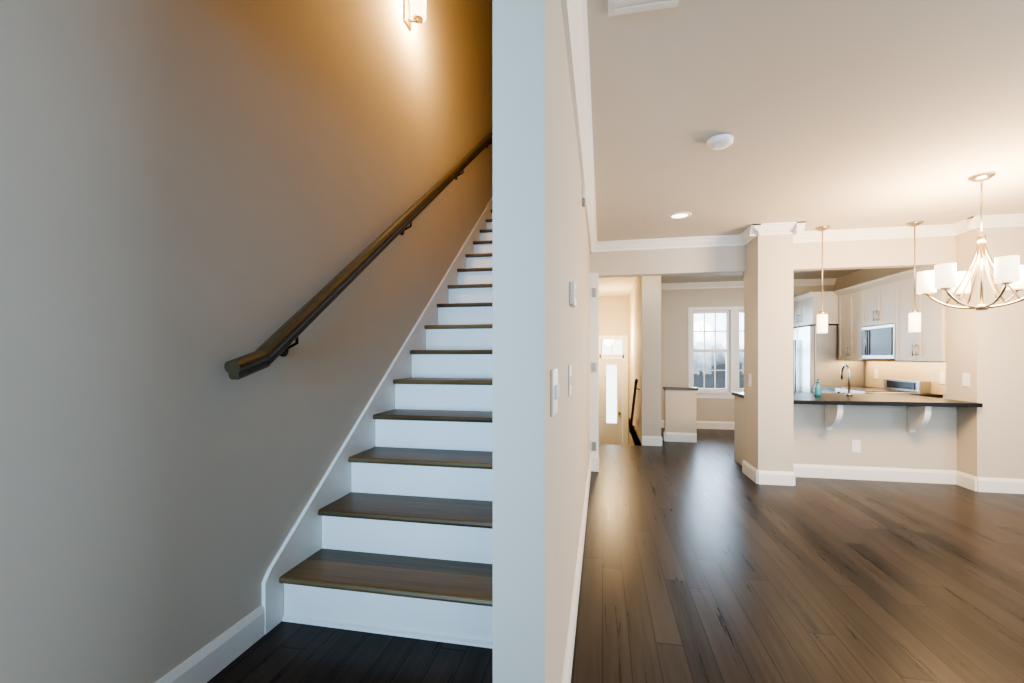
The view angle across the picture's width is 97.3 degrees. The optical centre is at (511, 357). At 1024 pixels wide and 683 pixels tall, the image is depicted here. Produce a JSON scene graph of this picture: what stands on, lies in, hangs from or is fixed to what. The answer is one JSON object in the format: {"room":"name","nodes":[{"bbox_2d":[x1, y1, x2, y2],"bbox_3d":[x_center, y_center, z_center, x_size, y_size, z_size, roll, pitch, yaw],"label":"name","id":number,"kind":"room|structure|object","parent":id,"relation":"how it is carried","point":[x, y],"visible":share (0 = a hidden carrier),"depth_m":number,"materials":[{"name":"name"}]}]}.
{"room":"living room","nodes":[
{"label":"living room","id":0,"kind":"room"},
{"bbox_2d":[0,0,492,682],"bbox_3d":[-0.802,-1.875,3.474,0.165,6.550,12.300,0,0,11],"label":"wall","id":1,"kind":"structure","parent":0,"point":[196,196],"depth_m":1.54,"materials":[{"name":"paint"}]},
{"bbox_2d":[155,605,264,682],"bbox_3d":[-1.455,1.089,-0.255,0.016,0.122,4.330,0,0,11],"label":"baseboard","id":2,"kind":"structure","parent":1,"relation":"attached to","point":[213,658],"depth_m":1.65,"materials":[{"name":"wood"}]},
{"bbox_2d":[224,131,492,379],"bbox_3d":[-0.559,-1.629,3.993,0.107,3.422,4.831,0,0,11],"label":"handrail","id":3,"kind":"object","parent":1,"relation":"attached to","point":[273,347],"depth_m":2.20,"materials":[{"name":"brown wood"}]},
{"bbox_2d":[262,196,492,634],"bbox_3d":[-0.598,-0.521,4.030,0.018,3.342,4.410,0,0,11],"label":"trim","id":4,"kind":"structure","parent":1,"relation":"attached to","point":[302,541],"depth_m":2.47,"materials":[{"name":"white wood"}]},
{"bbox_2d":[403,0,425,30],"bbox_3d":[-0.688,-2.500,3.227,0.154,0.240,0.120,0,0,11],"label":"sconce","id":5,"kind":"object","parent":1,"relation":"attached to","point":[414,11],"visible":1,"depth_m":3.20,"materials":[{"name":"silver metal"}]},
{"bbox_2d":[493,0,589,682],"bbox_3d":[0.838,-1.450,5.135,0.120,7.400,8.400,0,0,11],"label":"wall","id":6,"kind":"structure","parent":0,"point":[541,255],"depth_m":1.02,"materials":[{"name":"paint"}]},
{"bbox_2d":[551,368,558,416],"bbox_3d":[0.113,0.090,1.171,0.012,0.118,0.120,0,0,11],"label":"switch plate","id":7,"kind":"object","parent":6,"relation":"attached to","point":[554,391],"visible":1,"depth_m":1.14,"materials":[{"name":"white plastic"}]},
{"bbox_2d":[568,365,571,396],"bbox_3d":[0.225,0.090,1.729,0.012,0.118,0.075,0,0,11],"label":"switch plate","id":8,"kind":"object","parent":6,"relation":"attached to","point":[569,380],"visible":1,"depth_m":1.69,"materials":[{"name":"white plastic"}]},
{"bbox_2d":[569,281,576,306],"bbox_3d":[0.246,-0.250,1.807,0.024,0.090,0.120,0,0,11],"label":"thermostat","id":9,"kind":"object","parent":6,"relation":"attached to","point":[572,294],"visible":1,"depth_m":1.75,"materials":[{"name":"white plastic"}]},
{"bbox_2d":[562,288,594,682],"bbox_3d":[0.448,0.228,2.768,0.045,1.845,3.636,0,0,11],"label":"baseboard","id":10,"kind":"structure","parent":6,"relation":"attached to","point":[567,670],"depth_m":2.05,"materials":[{"name":"wood"}]},
{"bbox_2d":[561,0,600,251],"bbox_3d":[0.482,-1.144,2.861,0.075,0.092,3.800,0,0,11],"label":"crown molding","id":11,"kind":"structure","parent":6,"relation":"attached to","point":[575,18],"depth_m":1.94,"materials":[{"name":"white wood"}]},
{"bbox_2d":[582,185,585,206],"bbox_3d":[0.458,-1.022,2.866,0.024,0.125,0.070,0,0,11],"label":"sensor","id":12,"kind":"object","parent":6,"relation":"attached to","point":[583,194],"visible":1,"depth_m":2.83,"materials":[{"name":"white plastic"}]},
{"bbox_2d":[589,273,598,456],"bbox_3d":[0.856,0.150,4.693,0.090,2.000,0.300,0,0,11],"label":"trim","id":13,"kind":"structure","parent":6,"relation":"attached to","point":[593,358],"depth_m":4.55,"materials":[{"name":"white wood"}]},
{"bbox_2d":[601,232,752,251],"bbox_3d":[1.598,-1.144,4.537,1.425,0.092,0.075,0,0,11],"label":"crown molding","id":14,"kind":"structure","parent":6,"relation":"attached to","point":[722,240],"depth_m":4.52,"materials":[{"name":"white wood"}]},
{"bbox_2d":[599,296,628,444],"bbox_3d":[1.832,0.530,8.888,0.910,3.440,0.150,0,0,11],"label":"wall","id":15,"kind":"structure","parent":0,"point":[613,315],"depth_m":8.78,"materials":[{"name":"paint"}]},
{"bbox_2d":[601,339,621,444],"bbox_3d":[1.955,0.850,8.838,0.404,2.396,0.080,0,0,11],"label":"front door","id":16,"kind":"structure","parent":15,"relation":"in","point":[611,433],"depth_m":8.84,"materials":[{"name":"white paint"}]},
{"bbox_2d":[599,335,627,444],"bbox_3d":[1.955,0.815,8.839,0.610,2.469,0.138,0,0,11],"label":"door frame","id":17,"kind":"structure","parent":15,"relation":"attached to","point":[624,338],"depth_m":8.74,"materials":[{"name":"white wood"}]},
{"bbox_2d":[207,419,1023,682],"bbox_3d":[2.108,1.275,2.893,6.200,0.250,12.300,0,0,11],"label":"floor","id":18,"kind":"structure","parent":0,"point":[705,565],"depth_m":2.21,"materials":[{"name":"brown wood"}]},
{"bbox_2d":[279,210,492,648],"bbox_3d":[-0.054,-0.435,3.844,1.118,3.169,4.102,0,0,11],"label":"stairs","id":19,"kind":"structure","parent":18,"relation":"on","point":[406,550],"depth_m":2.23,"materials":[{"name":"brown wood"}]},
{"bbox_2d":[734,396,743,464],"bbox_3d":[3.262,0.788,4.611,1.690,0.722,0.518,0,0,11],"label":"base cabinet","id":20,"kind":"object","parent":18,"relation":"on","point":[739,430],"depth_m":4.85,"materials":[{"name":"paint"}]},
{"bbox_2d":[732,392,982,406],"bbox_3d":[3.220,0.407,4.435,1.718,0.035,0.960,0,0,11],"label":"countertop","id":21,"kind":"structure","parent":20,"relation":"on","point":[865,399],"depth_m":4.06,"materials":[{"name":"black stone"}]},
{"bbox_2d":[814,379,820,395],"bbox_3d":[3.075,0.305,4.535,0.060,0.168,0.060,0,0,11],"label":"soap bottle","id":22,"kind":"object","parent":21,"relation":"on","point":[817,389],"visible":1,"depth_m":4.52,"materials":[{"name":"teal glass"}]},
{"bbox_2d":[841,364,852,395],"bbox_3d":[3.394,0.232,4.606,0.090,0.315,0.179,0,0,11],"label":"faucet","id":23,"kind":"object","parent":21,"relation":"on","point":[849,393],"visible":1,"depth_m":4.54,"materials":[{"name":"metal"}]},
{"bbox_2d":[821,386,942,397],"bbox_3d":[4.301,0.407,5.403,0.618,0.035,1.358,0,0,11],"label":"countertop","id":24,"kind":"structure","parent":20,"relation":"on","point":[832,388],"depth_m":4.82,"materials":[{"name":"black stone"}]},
{"bbox_2d":[742,460,762,483],"bbox_3d":[2.267,1.089,4.291,0.016,0.122,0.436,0,0,11],"label":"baseboard","id":25,"kind":"structure","parent":18,"relation":"on","point":[755,475],"depth_m":4.20,"materials":[{"name":"wood"}]},
{"bbox_2d":[793,325,864,392],"bbox_3d":[4.472,0.357,6.520,0.716,1.584,0.820,0,0,11],"label":"fridge","id":26,"kind":"object","parent":18,"relation":"on","point":[815,355],"visible":0.25,"depth_m":6.16,"materials":[{"name":"metal"}]},
{"bbox_2d":[835,378,929,393],"bbox_3d":[4.229,0.705,5.218,0.671,0.889,0.640,0,0,11],"label":"range","id":27,"kind":"object","parent":18,"relation":"on","point":[902,386],"visible":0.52,"depth_m":5.09,"materials":[{"name":"metal"}]},
{"bbox_2d":[629,276,660,445],"bbox_3d":[2.136,0.530,7.476,0.240,3.440,3.300,0,0,11],"label":"wall","id":28,"kind":"structure","parent":0,"point":[645,332],"depth_m":5.87,"materials":[{"name":"paint"}]},
{"bbox_2d":[629,379,639,432],"bbox_3d":[1.805,0.754,6.627,0.082,0.923,1.317,0,0,11],"label":"handrail","id":29,"kind":"object","parent":28,"relation":"attached to","point":[633,403],"visible":0.96,"depth_m":6.54,"materials":[{"name":"black wood"}]},
{"bbox_2d":[655,436,661,445],"bbox_3d":[2.090,1.089,6.590,0.016,0.122,1.576,0,0,11],"label":"baseboard","id":30,"kind":"structure","parent":28,"relation":"attached to","point":[658,439],"depth_m":5.83,"materials":[{"name":"wood"}]},
{"bbox_2d":[664,390,696,432],"bbox_3d":[2.304,0.800,6.173,0.400,0.700,0.110,0,0,11],"label":"wall","id":31,"kind":"structure","parent":0,"point":[680,411],"depth_m":6.12,"materials":[{"name":"paint"}]},
{"bbox_2d":[663,432,696,442],"bbox_3d":[2.284,1.089,6.113,0.416,0.122,0.016,0,0,11],"label":"baseboard","id":32,"kind":"structure","parent":31,"relation":"attached to","point":[667,436],"depth_m":6.11,"materials":[{"name":"wood"}]},
{"bbox_2d":[663,387,697,389],"bbox_3d":[2.304,0.431,6.173,0.440,0.033,0.150,0,0,11],"label":"wall cap","id":33,"kind":"object","parent":31,"relation":"on","point":[680,388],"visible":1,"depth_m":6.12,"materials":[{"name":"brown wood"}]},
{"bbox_2d":[661,285,833,421],"bbox_3d":[3.666,-0.020,7.196,2.870,2.340,0.150,0,0,11],"label":"wall","id":34,"kind":"structure","parent":0,"point":[676,304],"depth_m":7.29,"materials":[{"name":"paint"}]},
{"bbox_2d":[661,420,733,429],"bbox_3d":[3.223,1.089,7.200,2.000,0.122,0.016,0,0,11],"label":"baseboard","id":35,"kind":"structure","parent":34,"relation":"attached to","point":[700,424],"depth_m":7.19,"materials":[{"name":"wood"}]},
{"bbox_2d":[688,307,733,398],"bbox_3d":[3.187,-0.070,7.236,0.725,1.460,0.160,0,0,11],"label":"window","id":36,"kind":"structure","parent":34,"relation":"in","point":[711,392],"depth_m":7.24,"materials":[{"name":"clear glass"}]},
{"bbox_2d":[734,306,743,391],"bbox_3d":[3.859,-0.070,7.101,0.725,1.460,0.160,0,0,11],"label":"window","id":37,"kind":"structure","parent":34,"relation":"in","point":[737,311],"depth_m":7.13,"materials":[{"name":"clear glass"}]},
{"bbox_2d":[661,278,836,289],"bbox_3d":[3.570,-1.144,7.101,2.720,0.092,0.075,0,0,11],"label":"crown molding","id":38,"kind":"structure","parent":34,"relation":"attached to","point":[828,281],"depth_m":7.13,"materials":[{"name":"white wood"}]},
{"bbox_2d":[744,234,792,471],"bbox_3d":[2.418,-0.020,4.269,0.290,2.340,0.420,0,0,11],"label":"column","id":39,"kind":"structure","parent":0,"point":[768,355],"depth_m":4.07,"materials":[{"name":"paint"}]},
{"bbox_2d":[749,374,751,386],"bbox_3d":[2.269,0.220,4.299,0.012,0.118,0.075,0,0,11],"label":"light switch","id":40,"kind":"object","parent":39,"relation":"attached to","point":[750,379],"visible":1,"depth_m":4.28,"materials":[{"name":"white plastic"}]},
{"bbox_2d":[587,0,1023,295],"bbox_3d":[2.772,-1.340,2.760,4.845,0.300,12.300,0,0,11],"label":"ceiling","id":41,"kind":"structure","parent":0,"point":[844,114],"depth_m":2.22,"materials":[{"name":"paint"}]},
{"bbox_2d":[608,0,678,16],"bbox_3d":[0.414,-1.184,1.381,0.230,0.012,0.330,0,0,11],"label":"ceiling vent","id":42,"kind":"object","parent":41,"relation":"in","point":[618,7],"visible":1,"depth_m":1.51,"materials":[{"name":"white plastic"}]},
{"bbox_2d":[668,212,691,218],"bbox_3d":[1.407,-1.185,3.777,0.184,0.009,0.184,0,0,11],"label":"recessed light","id":43,"kind":"object","parent":41,"relation":"in","point":[679,215],"visible":1,"depth_m":3.77,"materials":[{"name":"white plastic"}]},
{"bbox_2d":[706,133,733,149],"bbox_3d":[1.133,-1.167,2.456,0.136,0.039,0.136,0,0,11],"label":"smoke detector","id":44,"kind":"object","parent":41,"relation":"attached to","point":[720,141],"visible":1,"depth_m":2.42,"materials":[{"name":"white plastic"}]},
{"bbox_2d":[745,221,808,239],"bbox_3d":[2.370,-1.144,4.027,0.440,0.092,0.075,0,0,11],"label":"crown molding","id":45,"kind":"structure","parent":41,"relation":"attached to","point":[753,231],"depth_m":4.03,"materials":[{"name":"white wood"}]},
{"bbox_2d":[814,226,829,332],"bbox_3d":[2.852,-0.705,4.141,0.120,0.970,0.120,0,0,11],"label":"pendant light","id":46,"kind":"object","parent":41,"relation":"hanging from","point":[822,321],"visible":1,"depth_m":4.12,"materials":[{"name":"white glass"}]},
{"bbox_2d":[906,221,923,332],"bbox_3d":[3.572,-0.705,3.998,0.120,0.970,0.120,0,0,11],"label":"pendant light","id":47,"kind":"object","parent":41,"relation":"hanging from","point":[914,320],"visible":1,"depth_m":3.98,"materials":[{"name":"white glass"}]},
{"bbox_2d":[917,172,1023,310],"bbox_3d":[3.079,-0.749,2.954,0.618,0.882,0.632,0,0,11],"label":"chandelier","id":48,"kind":"object","parent":41,"relation":"hanging from","point":[1008,273],"visible":1,"depth_m":2.94,"materials":[{"name":"white glass"}]},
{"bbox_2d":[793,404,956,470],"bbox_3d":[3.317,0.790,4.278,1.470,0.720,0.110,0,0,11],"label":"wall","id":49,"kind":"structure","parent":0,"point":[884,436],"depth_m":4.21,"materials":[{"name":"paint"}]},
{"bbox_2d":[779,468,798,485],"bbox_3d":[2.555,1.089,4.172,0.016,0.122,0.316,0,0,11],"label":"baseboard","id":50,"kind":"structure","parent":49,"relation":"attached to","point":[788,478],"depth_m":4.03,"materials":[{"name":"wood"}]},
{"bbox_2d":[825,405,842,429],"bbox_3d":[2.974,0.558,4.166,0.045,0.260,0.240,0,0,11],"label":"corbel bracket","id":51,"kind":"object","parent":49,"relation":"attached to","point":[833,415],"visible":0.85,"depth_m":4.14,"materials":[{"name":"white wood"}]},
{"bbox_2d":[851,440,860,452],"bbox_3d":[3.232,0.840,4.235,0.075,0.118,0.006,0,0,11],"label":"outlet","id":52,"kind":"object","parent":49,"relation":"attached to","point":[855,446],"visible":1,"depth_m":4.23,"materials":[{"name":"white plastic"}]},
{"bbox_2d":[775,464,962,486],"bbox_3d":[3.305,1.089,4.216,1.470,0.122,0.016,0,0,11],"label":"baseboard","id":53,"kind":"structure","parent":49,"relation":"attached to","point":[805,470],"depth_m":4.18,"materials":[{"name":"wood"}]},
{"bbox_2d":[907,406,930,431],"bbox_3d":[3.641,0.558,4.033,0.045,0.260,0.240,0,0,11],"label":"corbel bracket","id":54,"kind":"object","parent":49,"relation":"attached to","point":[918,417],"visible":0.85,"depth_m":4.02,"materials":[{"name":"white wood"}]},
{"bbox_2d":[834,267,945,398],"bbox_3d":[4.727,-0.020,5.567,0.150,2.340,2.930,0,0,11],"label":"wall","id":55,"kind":"structure","parent":0,"point":[856,278],"depth_m":6.05,"materials":[{"name":"paint"}]},
{"bbox_2d":[793,291,836,327],"bbox_3d":[4.510,-0.670,6.511,0.642,0.440,0.858,0,0,11],"label":"upper cabinet","id":56,"kind":"object","parent":55,"relation":"attached to","point":[806,307],"depth_m":6.17,"materials":[{"name":"paint"}]},
{"bbox_2d":[837,284,888,359],"bbox_3d":[4.511,-0.425,5.748,0.342,0.930,0.600,0,0,11],"label":"upper cabinet","id":57,"kind":"object","parent":55,"relation":"attached to","point":[851,311],"depth_m":5.78,"materials":[{"name":"paint"}]},
{"bbox_2d":[861,276,888,325],"bbox_3d":[4.398,-0.630,5.184,0.342,0.520,0.650,0,0,11],"label":"upper cabinet","id":58,"kind":"object","parent":55,"relation":"attached to","point":[875,294],"depth_m":5.25,"materials":[{"name":"paint"}]},
{"bbox_2d":[862,324,894,358],"bbox_3d":[4.375,-0.172,5.188,0.384,0.385,0.630,0,0,11],"label":"microwave","id":59,"kind":"object","parent":58,"relation":"attached to","point":[878,341],"visible":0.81,"depth_m":5.17,"materials":[{"name":"metal"}]},
{"bbox_2d":[867,360,945,394],"bbox_3d":[4.550,0.215,5.082,0.007,0.350,1.890,0,0,11],"label":"backsplash","id":60,"kind":"structure","parent":55,"relation":"attached to","point":[930,371],"depth_m":5.19,"materials":[{"name":"beige tile"}]},
{"bbox_2d":[874,370,877,378],"bbox_3d":[4.684,0.220,5.794,0.006,0.118,0.075,0,0,11],"label":"outlet","id":61,"kind":"object","parent":60,"relation":"attached to","point":[875,374],"visible":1,"depth_m":5.79,"materials":[{"name":"white plastic"}]},
{"bbox_2d":[940,373,945,383],"bbox_3d":[4.459,0.220,4.667,0.006,0.118,0.075,0,0,11],"label":"outlet","id":62,"kind":"object","parent":60,"relation":"attached to","point":[942,378],"visible":1,"depth_m":4.66,"materials":[{"name":"white plastic"}]},
{"bbox_2d":[889,266,945,360],"bbox_3d":[4.272,-0.425,4.551,0.342,0.930,0.740,0,0,11],"label":"upper cabinet","id":63,"kind":"object","parent":55,"relation":"attached to","point":[929,344],"depth_m":4.57,"materials":[{"name":"paint"}]},
{"bbox_2d":[946,227,1023,478],"bbox_3d":[4.729,-0.020,3.891,1.450,2.340,0.355,0,0,11],"label":"wall","id":64,"kind":"structure","parent":0,"point":[985,349],"depth_m":3.84,"materials":[{"name":"paint"}]},
{"bbox_2d":[590,236,955,277],"bbox_3d":[2.436,-1.020,4.469,3.275,0.340,0.120,0,0,11],"label":"header","id":65,"kind":"object","parent":64,"relation":"attached to","point":[883,253],"visible":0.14,"depth_m":4.34,"materials":[{"name":"paint"}]},
{"bbox_2d":[793,221,964,242],"bbox_3d":[3.301,-1.144,4.197,1.470,0.092,0.075,0,0,11],"label":"crown molding","id":66,"kind":"structure","parent":64,"relation":"attached to","point":[944,230],"depth_m":4.17,"materials":[{"name":"white wood"}]},
{"bbox_2d":[962,373,969,386],"bbox_3d":[3.999,0.200,3.973,0.012,0.118,0.075,0,0,11],"label":"light switch","id":67,"kind":"object","parent":64,"relation":"attached to","point":[965,379],"visible":1,"depth_m":3.96,"materials":[{"name":"white plastic"}]},
{"bbox_2d":[961,213,1023,231],"bbox_3d":[4.511,-1.144,3.716,1.240,0.092,0.075,0,0,11],"label":"crown molding","id":68,"kind":"structure","parent":64,"relation":"attached to","point":[1004,220],"depth_m":3.80,"materials":[{"name":"white wood"}]},
{"bbox_2d":[971,476,1023,493],"bbox_3d":[4.567,1.089,3.734,1.226,0.122,0.016,0,0,11],"label":"baseboard","id":69,"kind":"structure","parent":64,"relation":"attached to","point":[980,484],"depth_m":3.82,"materials":[{"name":"wood"}]},
{"label":"outside","id":70,"kind":"structure","parent":0,"visible":0},
{"bbox_2d":[602,313,743,422],"bbox_3d":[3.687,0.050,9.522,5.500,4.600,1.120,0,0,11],"label":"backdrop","id":71,"kind":"structure","parent":70,"point":[709,357],"depth_m":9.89,"materials":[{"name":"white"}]}
]}

